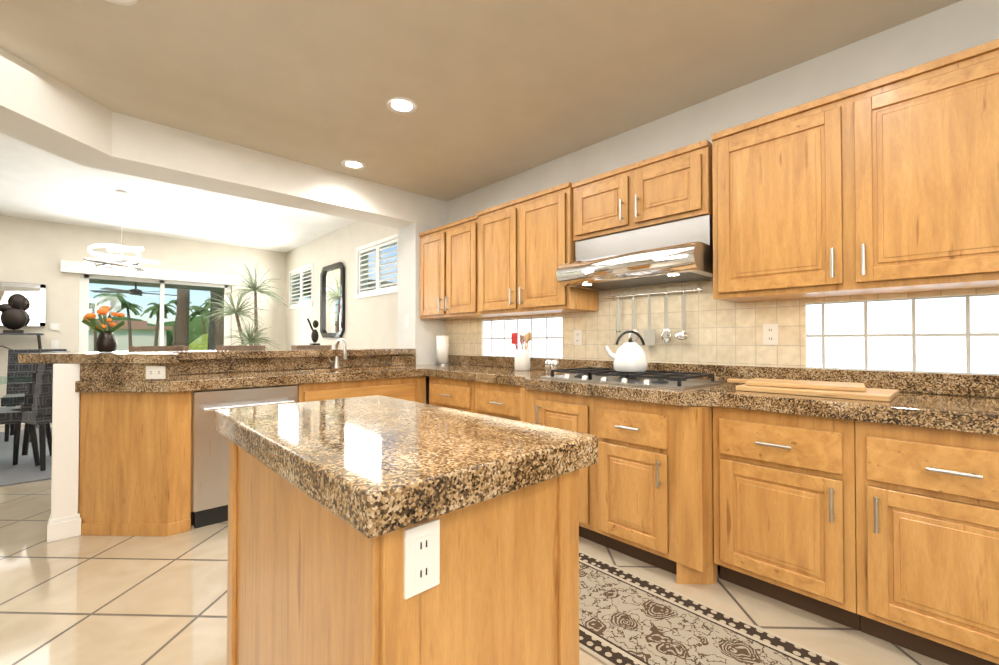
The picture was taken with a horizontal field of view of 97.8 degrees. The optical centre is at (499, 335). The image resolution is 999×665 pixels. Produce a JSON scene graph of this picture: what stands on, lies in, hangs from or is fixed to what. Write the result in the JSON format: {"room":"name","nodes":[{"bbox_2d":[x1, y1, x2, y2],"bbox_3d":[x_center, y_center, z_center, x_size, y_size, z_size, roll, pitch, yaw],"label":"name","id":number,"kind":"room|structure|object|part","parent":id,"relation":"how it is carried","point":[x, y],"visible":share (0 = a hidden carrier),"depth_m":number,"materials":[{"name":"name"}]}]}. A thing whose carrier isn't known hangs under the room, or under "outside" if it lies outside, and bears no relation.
{"room":"kitchen","nodes":[
{"label":"kitchen","id":0,"kind":"room"},
{"bbox_2d":[0,215,285,406],"bbox_3d":[-6.529,-0.197,6.202,6.500,2.860,0.150,1,-1,-43],"label":"wall","id":1,"kind":"structure","parent":0,"point":[32,251],"depth_m":6.42,"materials":[{"name":"paint"}]},
{"bbox_2d":[0,282,45,325],"bbox_3d":[-6.692,-0.428,5.904,0.750,0.585,0.060,1,-1,-43],"label":"frame","id":2,"kind":"object","parent":1,"relation":"attached to","point":[35,296],"visible":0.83,"depth_m":6.07,"materials":[{"name":"silver metal"}]},
{"bbox_2d":[50,323,58,329],"bbox_3d":[-6.363,-0.126,6.236,0.090,0.100,0.023,1,-1,-43],"label":"thermostat","id":3,"kind":"object","parent":1,"relation":"attached to","point":[54,326],"visible":1,"depth_m":6.23,"materials":[{"name":"white plastic"}]},
{"bbox_2d":[51,340,58,347],"bbox_3d":[-6.364,0.124,6.241,0.075,0.115,0.010,1,-1,-43],"label":"light switch","id":4,"kind":"object","parent":1,"relation":"attached to","point":[54,343],"visible":1,"depth_m":6.24,"materials":[{"name":"white plastic"}]},
{"bbox_2d":[61,260,240,285],"bbox_3d":[-5.464,-0.984,7.029,2.270,0.165,0.119,1,-1,-43],"label":"cornice valance","id":5,"kind":"object","parent":1,"relation":"attached to","point":[76,267],"visible":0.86,"depth_m":6.95,"materials":[{"name":"white paint"}]},
{"bbox_2d":[78,274,230,351],"bbox_3d":[-5.528,0.136,7.133,1.956,2.198,0.080,1,-1,-43],"label":"door frame","id":6,"kind":"structure","parent":1,"relation":"in","point":[84,297],"depth_m":7.03,"materials":[{"name":"white paint"}]},
{"bbox_2d":[0,133,356,251],"bbox_3d":[-2.469,-1.733,1.907,6.800,0.100,12.000,1,-1,-43],"label":"ceiling","id":7,"kind":"structure","parent":0,"point":[36,183],"depth_m":5.57,"materials":[{"name":"paint"}]},
{"bbox_2d":[83,243,160,274],"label":"pendant chandelier","id":8,"kind":"object","parent":7,"relation":"hanging from","point":[117,261],"depth_m":4.86,"materials":[{"name":"silver metal"}]},
{"bbox_2d":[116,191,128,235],"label":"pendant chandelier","id":9,"kind":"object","parent":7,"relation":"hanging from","point":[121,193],"depth_m":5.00,"materials":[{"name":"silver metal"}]},
{"bbox_2d":[0,47,446,228],"bbox_3d":[-1.725,-1.433,1.113,6.500,0.519,4.190,1,-1,-43],"label":"header beam","id":10,"kind":"structure","parent":0,"point":[40,109],"depth_m":3.06,"materials":[{"name":"paint"}]},
{"bbox_2d":[307,318,319,344],"bbox_3d":[-2.779,0.485,6.557,0.300,1.485,0.300,1,-1,-43],"label":"sculpture","id":11,"kind":"object","parent":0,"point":[314,335],"visible":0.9,"depth_m":6.53,"materials":[{"name":"metal"}]},
{"bbox_2d":[398,222,445,403],"bbox_3d":[-0.816,0.037,4.593,0.379,2.330,0.340,1,-1,-43],"label":"wall","id":12,"kind":"structure","parent":0,"point":[418,334],"depth_m":4.43,"materials":[{"name":"paint"}]},
{"bbox_2d":[158,359,413,374],"bbox_3d":[-1.597,0.231,3.667,2.017,0.101,0.017,1,-1,-43],"label":"backsplash","id":13,"kind":"structure","parent":12,"relation":"attached to","point":[295,364],"depth_m":3.47,"materials":[{"name":"brown stone"}]},
{"bbox_2d":[146,366,165,378],"bbox_3d":[-2.018,0.217,2.558,0.085,0.075,0.085,1,-1,-43],"label":"wall outlet","id":14,"kind":"object","parent":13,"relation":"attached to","point":[152,372],"depth_m":2.56,"materials":[{"name":"white plastic"}]},
{"bbox_2d":[18,347,453,366],"bbox_3d":[-1.800,0.147,3.411,2.665,0.057,1.186,1,-1,-43],"label":"countertop","id":15,"kind":"structure","parent":13,"relation":"on","point":[116,358],"depth_m":3.14,"materials":[{"name":"brown stone"}]},
{"bbox_2d":[81,306,124,351],"bbox_3d":[-2.634,-0.047,2.900,0.215,0.315,0.251,1,-1,-43],"label":"flower vase","id":16,"kind":"object","parent":15,"relation":"on","point":[106,341],"visible":1,"depth_m":2.89,"materials":[{"name":"brown ceramic"}]},
{"bbox_2d":[328,338,346,367],"bbox_3d":[-1.381,0.153,3.712,0.112,0.259,0.221,1,-1,-43],"label":"faucet","id":17,"kind":"object","parent":15,"relation":"in","point":[334,356],"depth_m":3.76,"materials":[{"name":"silver metal"}]},
{"bbox_2d":[0,423,947,664],"bbox_3d":[-2.469,1.216,1.868,6.800,0.100,12.000,1,-1,-43],"label":"floor","id":18,"kind":"structure","parent":0,"point":[113,600],"depth_m":1.92,"materials":[{"name":"tile"}]},
{"bbox_2d":[0,333,44,425],"bbox_3d":[-6.567,0.593,5.758,0.750,1.251,0.290,1,-1,-43],"label":"console table","id":19,"kind":"object","parent":18,"relation":"on","point":[39,340],"visible":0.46,"depth_m":5.85,"materials":[{"name":"brown metal"}]},
{"bbox_2d":[0,293,27,332],"bbox_3d":[-6.513,-0.300,5.827,0.280,0.534,0.152,1,-1,-43],"label":"bust sculpture","id":20,"kind":"object","parent":19,"relation":"on","point":[13,316],"visible":0.98,"depth_m":5.80,"materials":[{"name":"brown metal"}]},
{"bbox_2d":[0,427,51,486],"bbox_3d":[-5.522,1.188,3.983,3.750,0.012,3.035,1,-1,-43],"label":"area rug","id":21,"kind":"object","parent":18,"relation":"on","point":[25,470],"depth_m":3.93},
{"bbox_2d":[0,376,36,454],"bbox_3d":[-5.368,0.815,4.226,1.500,0.735,1.100,1,-1,-43],"label":"dining table","id":22,"kind":"object","parent":21,"relation":"on","point":[26,441],"visible":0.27,"depth_m":4.31,"materials":[{"name":"brown metal"}]},
{"bbox_2d":[1,349,66,441],"bbox_3d":[-5.556,0.682,5.229,0.500,1.027,0.655,1,-1,-43],"label":"dining chair","id":23,"kind":"object","parent":21,"relation":"on","point":[14,395],"visible":0.38,"depth_m":5.22,"materials":[{"name":"fabric"}]},
{"bbox_2d":[0,351,70,465],"bbox_3d":[-4.465,0.666,4.007,0.655,1.027,0.500,0,-1,-33],"label":"dining chair","id":24,"kind":"object","parent":21,"relation":"on","point":[8,415],"visible":0.23,"depth_m":3.91,"materials":[{"name":"fabric"}]},
{"bbox_2d":[12,352,68,470],"bbox_3d":[-4.095,0.667,4.077,0.655,1.027,0.500,0,-1,22],"label":"dining chair","id":25,"kind":"object","parent":21,"relation":"on","point":[40,414],"visible":0.33,"depth_m":3.80,"materials":[{"name":"fabric"}]},
{"bbox_2d":[47,364,80,542],"bbox_3d":[-2.558,0.671,2.572,0.140,1.010,0.140,1,-1,-43],"label":"half wall","id":26,"kind":"structure","parent":18,"relation":"on","point":[64,521],"depth_m":2.53,"materials":[{"name":"white paint"}]},
{"bbox_2d":[78,395,169,535],"bbox_3d":[-2.283,0.757,2.640,0.380,0.840,0.559,1,-1,-43],"label":"base cabinet","id":27,"kind":"object","parent":18,"relation":"on","point":[124,440],"depth_m":2.57,"materials":[{"name":"brown wood"}]},
{"bbox_3d":[-2.240,0.757,2.672,0.500,0.840,0.572,1,-1,-43],"label":"peninsula panel","id":28,"kind":"part","parent":27,"relation":"part of","materials":[{"name":"brown wood"}]},
{"bbox_2d":[75,367,413,398],"bbox_3d":[-1.720,0.310,3.244,2.061,0.065,0.741,1,-1,-43],"label":"countertop","id":29,"kind":"structure","parent":27,"relation":"on","point":[90,386],"depth_m":2.79,"materials":[{"name":"brown stone"}]},
{"bbox_2d":[129,346,188,350],"bbox_3d":[-2.875,0.641,3.694,0.430,1.101,0.435,1,-1,-43],"label":"bar stool","id":30,"kind":"object","parent":18,"relation":"on","point":[158,348],"visible":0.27,"depth_m":3.83,"materials":[{"name":"brown wood"}]},
{"bbox_2d":[174,383,305,531],"bbox_3d":[-1.823,0.762,3.058,0.633,0.840,0.581,1,-1,-43],"label":"base cabinet","id":31,"kind":"object","parent":18,"relation":"on","point":[200,451],"depth_m":2.68,"materials":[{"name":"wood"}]},
{"bbox_2d":[191,384,297,528],"bbox_3d":[-1.812,0.762,3.037,0.620,0.840,0.626,1,-1,-43],"label":"dishwasher","id":32,"kind":"object","parent":31,"relation":"in","point":[209,448],"depth_m":2.71,"materials":[{"name":"silver metal"}]},
{"bbox_2d":[216,346,264,349],"bbox_3d":[-2.376,0.645,4.040,0.430,1.101,0.435,1,-1,-43],"label":"bar stool","id":33,"kind":"object","parent":18,"relation":"on","point":[240,347],"visible":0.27,"depth_m":4.18,"materials":[{"name":"beige leather"}]},
{"bbox_2d":[199,262,289,349],"bbox_3d":[-4.114,-0.021,7.090,1.320,2.512,1.306,1,-1,-43],"label":"plant","id":34,"kind":"object","parent":18,"relation":"on","point":[251,339],"visible":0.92,"depth_m":7.03,"materials":[{"name":"green plant"}]},
{"bbox_2d":[291,345,331,348],"bbox_3d":[-1.903,0.651,4.485,0.430,1.101,0.435,1,-1,-43],"label":"bar stool","id":35,"kind":"object","parent":18,"relation":"on","point":[311,346],"visible":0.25,"depth_m":4.63,"materials":[{"name":"beige leather"}]},
{"bbox_2d":[298,377,421,402],"bbox_3d":[-1.242,0.769,3.605,0.962,0.840,0.581,1,-1,-43],"label":"base cabinet","id":36,"kind":"object","parent":18,"relation":"on","point":[405,389],"depth_m":3.42,"materials":[{"name":"brown wood"}]},
{"bbox_2d":[215,395,597,664],"bbox_3d":[-0.356,0.703,1.261,0.605,0.911,1.110,1,-1,-43],"label":"kitchen island","id":37,"kind":"object","parent":18,"relation":"on","point":[375,530],"visible":1,"depth_m":0.93,"materials":[{"name":"brown wood"}]},
{"bbox_2d":[404,519,439,599],"bbox_3d":[-0.134,0.387,0.758,0.070,0.115,0.008,1,-1,-43],"label":"outlet","id":38,"kind":"object","parent":37,"relation":"attached to","point":[421,539],"depth_m":0.75,"materials":[{"name":"white plastic"}]},
{"bbox_2d":[429,379,469,411],"bbox_3d":[-0.189,0.771,3.741,0.618,0.840,0.606,1,-1,-43],"label":"base cabinet","id":39,"kind":"object","parent":18,"relation":"on","point":[441,393],"depth_m":3.52,"materials":[{"name":"brown wood"}]},
{"bbox_2d":[470,383,529,422],"bbox_3d":[0.224,0.765,3.301,0.618,0.840,0.602,1,-1,-43],"label":"base cabinet","id":40,"kind":"object","parent":18,"relation":"on","point":[511,403],"depth_m":3.08,"materials":[{"name":"brown wood"}]},
{"bbox_2d":[530,390,602,544],"bbox_3d":[0.624,0.758,2.789,0.738,0.840,0.444,1,-1,-43],"label":"base cabinet","id":41,"kind":"object","parent":18,"relation":"on","point":[567,412],"depth_m":2.50,"materials":[{"name":"brown wood"}]},
{"bbox_2d":[590,397,705,583],"bbox_3d":[0.931,0.754,2.463,0.738,0.840,0.452,1,-1,-43],"label":"base cabinet","id":42,"kind":"object","parent":18,"relation":"on","point":[648,479],"depth_m":2.14,"materials":[{"name":"brown wood"}]},
{"bbox_2d":[579,550,846,664],"bbox_3d":[1.012,1.154,1.300,0.610,0.010,3.300,1,-1,-43],"label":"runner rug","id":43,"kind":"object","parent":18,"relation":"on","point":[626,617],"depth_m":1.71,"materials":[{"name":"beige fabric"}]},
{"bbox_2d":[706,411,849,626],"bbox_3d":[1.394,0.749,2.058,0.618,0.840,0.524,1,-1,-43],"label":"base cabinet","id":44,"kind":"object","parent":18,"relation":"on","point":[778,490],"depth_m":1.84,"materials":[{"name":"brown wood"}]},
{"bbox_2d":[846,427,998,664],"bbox_3d":[1.754,0.744,1.676,0.618,0.840,0.525,1,-1,-43],"label":"base cabinet","id":45,"kind":"object","parent":18,"relation":"on","point":[924,509],"depth_m":1.52,"materials":[{"name":"brown wood"}]},
{"bbox_2d":[406,363,998,442],"bbox_3d":[0.971,0.299,2.412,0.758,0.065,5.360,1,-1,-43],"label":"countertop","id":46,"kind":"structure","parent":45,"relation":"on","point":[952,416],"depth_m":1.92,"materials":[{"name":"brown stone"}]},
{"bbox_2d":[435,331,449,364],"bbox_3d":[-0.574,0.122,4.393,0.150,0.338,0.150,1,-1,-43],"label":"paper towel","id":47,"kind":"object","parent":46,"relation":"on","point":[442,349],"visible":1,"depth_m":4.34,"materials":[{"name":"white paper"}]},
{"bbox_2d":[511,330,531,370],"bbox_3d":[0.189,0.119,3.519,0.142,0.322,0.188,1,-1,-43],"label":"utensil crock","id":48,"kind":"object","parent":46,"relation":"on","point":[522,359],"visible":1,"depth_m":3.47,"materials":[{"name":"white ceramic"}]},
{"bbox_2d":[545,360,547,373],"bbox_3d":[0.357,0.224,3.140,0.054,0.102,0.053,1,-1,-43],"label":"shaker","id":49,"kind":"object","parent":46,"relation":"on","point":[546,362],"depth_m":3.12,"materials":[{"name":"silver metal"}]},
{"bbox_2d":[548,360,558,374],"bbox_3d":[0.390,0.223,3.061,0.054,0.102,0.053,1,-1,-43],"label":"shaker","id":50,"kind":"object","parent":46,"relation":"on","point":[550,365],"depth_m":3.04,"materials":[{"name":"silver metal"}]},
{"bbox_2d":[604,330,647,371],"bbox_3d":[0.780,0.091,2.637,0.215,0.248,0.215,1,-1,-43],"label":"kettle","id":51,"kind":"object","parent":46,"relation":"on","point":[629,356],"visible":1,"depth_m":2.57,"materials":[{"name":"white ceramic"}]},
{"bbox_2d":[541,367,724,389],"bbox_3d":[0.769,0.242,2.614,0.530,0.052,0.910,1,-1,-43],"label":"cooktop","id":52,"kind":"object","parent":46,"relation":"in","point":[681,381],"depth_m":2.46,"materials":[{"name":"silver metal"}]},
{"bbox_2d":[727,378,898,401],"bbox_3d":[1.412,0.240,2.032,0.359,0.042,0.640,1,-1,-43],"label":"cutting boards","id":53,"kind":"object","parent":46,"relation":"on","point":[851,390],"visible":1,"depth_m":1.91,"materials":[{"name":"brown wood"}]},
{"bbox_2d":[0,0,961,201],"bbox_3d":[-0.694,-1.593,0.019,6.500,0.229,6.520,1,-1,-43],"label":"ceiling","id":54,"kind":"structure","parent":0,"point":[495,91],"depth_m":2.33,"materials":[{"name":"paint"}]},
{"bbox_2d":[105,0,137,5],"bbox_3d":[-1.629,-1.449,1.814,0.195,0.009,0.195,0,-1,23],"label":"recessed light","id":55,"kind":"object","parent":54,"relation":"in","point":[119,2],"depth_m":1.89,"materials":[{"name":"white paint"}]},
{"bbox_2d":[341,160,365,169],"bbox_3d":[-1.220,-1.425,3.641,0.195,0.009,0.195,-1,-1,41],"label":"recessed light","id":56,"kind":"object","parent":54,"relation":"in","point":[350,164],"depth_m":3.64,"materials":[{"name":"white paint"}]},
{"bbox_2d":[386,97,417,114],"bbox_3d":[-0.611,-1.437,2.731,0.195,0.009,0.195,-1,-1,41],"label":"recessed light","id":57,"kind":"object","parent":54,"relation":"in","point":[402,105],"depth_m":2.73,"materials":[{"name":"white paint"}]},
{"bbox_2d":[285,0,998,375],"bbox_3d":[-0.099,-0.228,4.221,0.150,2.850,11.850,1,-1,-43],"label":"wall","id":58,"kind":"structure","parent":0,"point":[959,26],"depth_m":2.85,"materials":[{"name":"paint"}]},
{"bbox_2d":[288,263,312,309],"bbox_3d":[-3.525,-0.856,7.823,0.126,0.720,1.220,1,-1,-43],"label":"window shutter","id":59,"kind":"object","parent":58,"relation":"attached to","point":[301,304],"visible":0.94,"depth_m":7.78,"materials":[{"name":"white paint"}]},
{"bbox_2d":[320,262,344,337],"bbox_3d":[-2.579,-0.530,6.717,0.043,1.120,0.840,1,-1,-43],"label":"wall mirror","id":60,"kind":"object","parent":58,"relation":"attached to","point":[332,300],"visible":1,"depth_m":6.72,"materials":[{"name":"black mirror"}]},
{"bbox_2d":[355,233,397,298],"bbox_3d":[-1.578,-0.883,5.755,0.126,0.720,1.220,1,-1,-43],"label":"window shutter","id":61,"kind":"object","parent":58,"relation":"attached to","point":[378,290],"visible":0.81,"depth_m":5.72,"materials":[{"name":"white paint"}]},
{"bbox_2d":[419,216,481,322],"bbox_3d":[-0.379,-0.598,4.146,0.363,0.859,0.919,1,-1,-43],"label":"upper cabinet","id":62,"kind":"object","parent":58,"relation":"attached to","point":[446,251],"depth_m":4.01,"materials":[{"name":"brown wood"}]},
{"bbox_2d":[484,317,562,358],"bbox_3d":[0.216,0.022,3.861,0.080,0.338,0.978,1,-1,-43],"label":"window","id":63,"kind":"structure","parent":58,"relation":"in","point":[546,341],"depth_m":3.76,"materials":[{"name":"white glass"}]},
{"bbox_2d":[474,182,601,318],"bbox_3d":[0.269,-0.613,3.458,0.363,0.871,0.971,1,-1,-43],"label":"upper cabinet","id":64,"kind":"object","parent":58,"relation":"attached to","point":[514,239],"depth_m":3.30,"materials":[{"name":"brown wood"}]},
{"bbox_2d":[574,330,581,344],"bbox_3d":[0.600,0.016,3.344,0.008,0.115,0.075,1,-1,-43],"label":"wall outlet","id":65,"kind":"object","parent":58,"relation":"attached to","point":[577,333],"depth_m":3.34,"materials":[{"name":"white plastic"}]},
{"bbox_2d":[554,203,705,294],"bbox_3d":[0.865,-0.492,2.713,0.513,0.318,0.893,1,-1,-43],"label":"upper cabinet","id":66,"kind":"object","parent":58,"relation":"attached to","point":[667,248],"depth_m":2.61,"materials":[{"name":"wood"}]},
{"bbox_2d":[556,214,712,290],"bbox_3d":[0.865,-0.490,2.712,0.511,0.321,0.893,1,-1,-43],"label":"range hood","id":67,"kind":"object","parent":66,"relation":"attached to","point":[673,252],"depth_m":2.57,"materials":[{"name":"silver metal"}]},
{"bbox_3d":[0.979,-0.113,2.865,0.116,0.354,0.680,1,-1,-43],"label":"utensil rail","id":68,"kind":"part","parent":66,"relation":"part of","materials":[{"name":"silver metal"}]},
{"bbox_2d":[570,140,705,230],"bbox_3d":[0.926,-0.849,2.774,0.348,0.394,0.897,1,-1,-43],"label":"upper cabinet","id":69,"kind":"object","parent":58,"relation":"attached to","point":[674,178],"depth_m":2.60,"materials":[{"name":"brown wood"}]},
{"bbox_2d":[449,355,998,398],"bbox_3d":[1.253,0.223,2.650,0.022,0.092,5.318,1,-1,-43],"label":"backsplash","id":70,"kind":"structure","parent":58,"relation":"attached to","point":[928,383],"depth_m":2.31,"materials":[{"name":"brown stone"}]},
{"bbox_2d":[763,324,778,344],"bbox_3d":[1.491,-0.007,2.397,0.008,0.115,0.075,1,-1,-43],"label":"wall outlet","id":71,"kind":"object","parent":58,"relation":"attached to","point":[770,331],"depth_m":2.39,"materials":[{"name":"white plastic"}]},
{"bbox_2d":[706,39,998,306],"bbox_3d":[1.636,-0.632,2.005,0.363,0.871,1.139,1,-1,-43],"label":"upper cabinet","id":72,"kind":"object","parent":58,"relation":"attached to","point":[706,269],"depth_m":1.84,"materials":[{"name":"brown wood"}]},
{"bbox_2d":[807,294,998,374],"bbox_3d":[2.221,-0.005,1.732,0.080,0.338,1.648,1,-1,-43],"label":"window","id":73,"kind":"structure","parent":58,"relation":"in","point":[956,334],"depth_m":2.02,"materials":[{"name":"white glass"}]},
{"label":"outside","id":74,"kind":"structure","parent":0,"visible":0},
{"bbox_3d":[-20.765,1.618,26.049,240.000,0.050,220.000,1,-1,-43],"label":"lawn","id":75,"kind":"structure","parent":74,"visible":0},
{"bbox_2d":[78,320,172,350],"bbox_3d":[-54.474,-0.004,57.515,17.200,4.000,9.200,1,-1,-43],"label":"house","id":76,"kind":"structure","parent":75,"relation":"on","point":[122,344],"depth_m":57.24,"materials":[{"name":"beige paint"}]},
{"bbox_2d":[97,316,208,350],"bbox_3d":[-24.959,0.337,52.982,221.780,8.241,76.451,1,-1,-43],"label":"hedge","id":77,"kind":"object","parent":75,"relation":"on","point":[198,338],"depth_m":68.05,"materials":[{"name":"green plant"}]},
{"bbox_2d":[89,272,305,351],"bbox_3d":[-23.019,-2.854,34.100,15.654,9.116,52.245,1,-1,-43],"label":"palm trees","id":78,"kind":"object","parent":75,"relation":"on","point":[180,319],"depth_m":38.77,"materials":[{"name":"green plant"}]},
{"bbox_3d":[-6.355,1.319,8.551,9.000,0.090,3.040,1,-1,-43],"label":"patio","id":79,"kind":"object","parent":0,"visible":0},
{"bbox_2d":[89,273,396,297],"bbox_3d":[-6.853,0.002,8.367,10.000,2.540,3.450,1,-1,-43],"label":"roof","id":80,"kind":"structure","parent":79,"relation":"on","point":[144,284],"depth_m":9.70,"materials":[{"name":"beige"}]},
{"bbox_2d":[90,282,177,295],"bbox_3d":[-7.013,-0.943,8.435,1.320,0.330,1.313,1,-1,-43],"label":"fan","id":81,"kind":"object","parent":80,"relation":"hanging from","point":[136,291],"depth_m":8.28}
]}

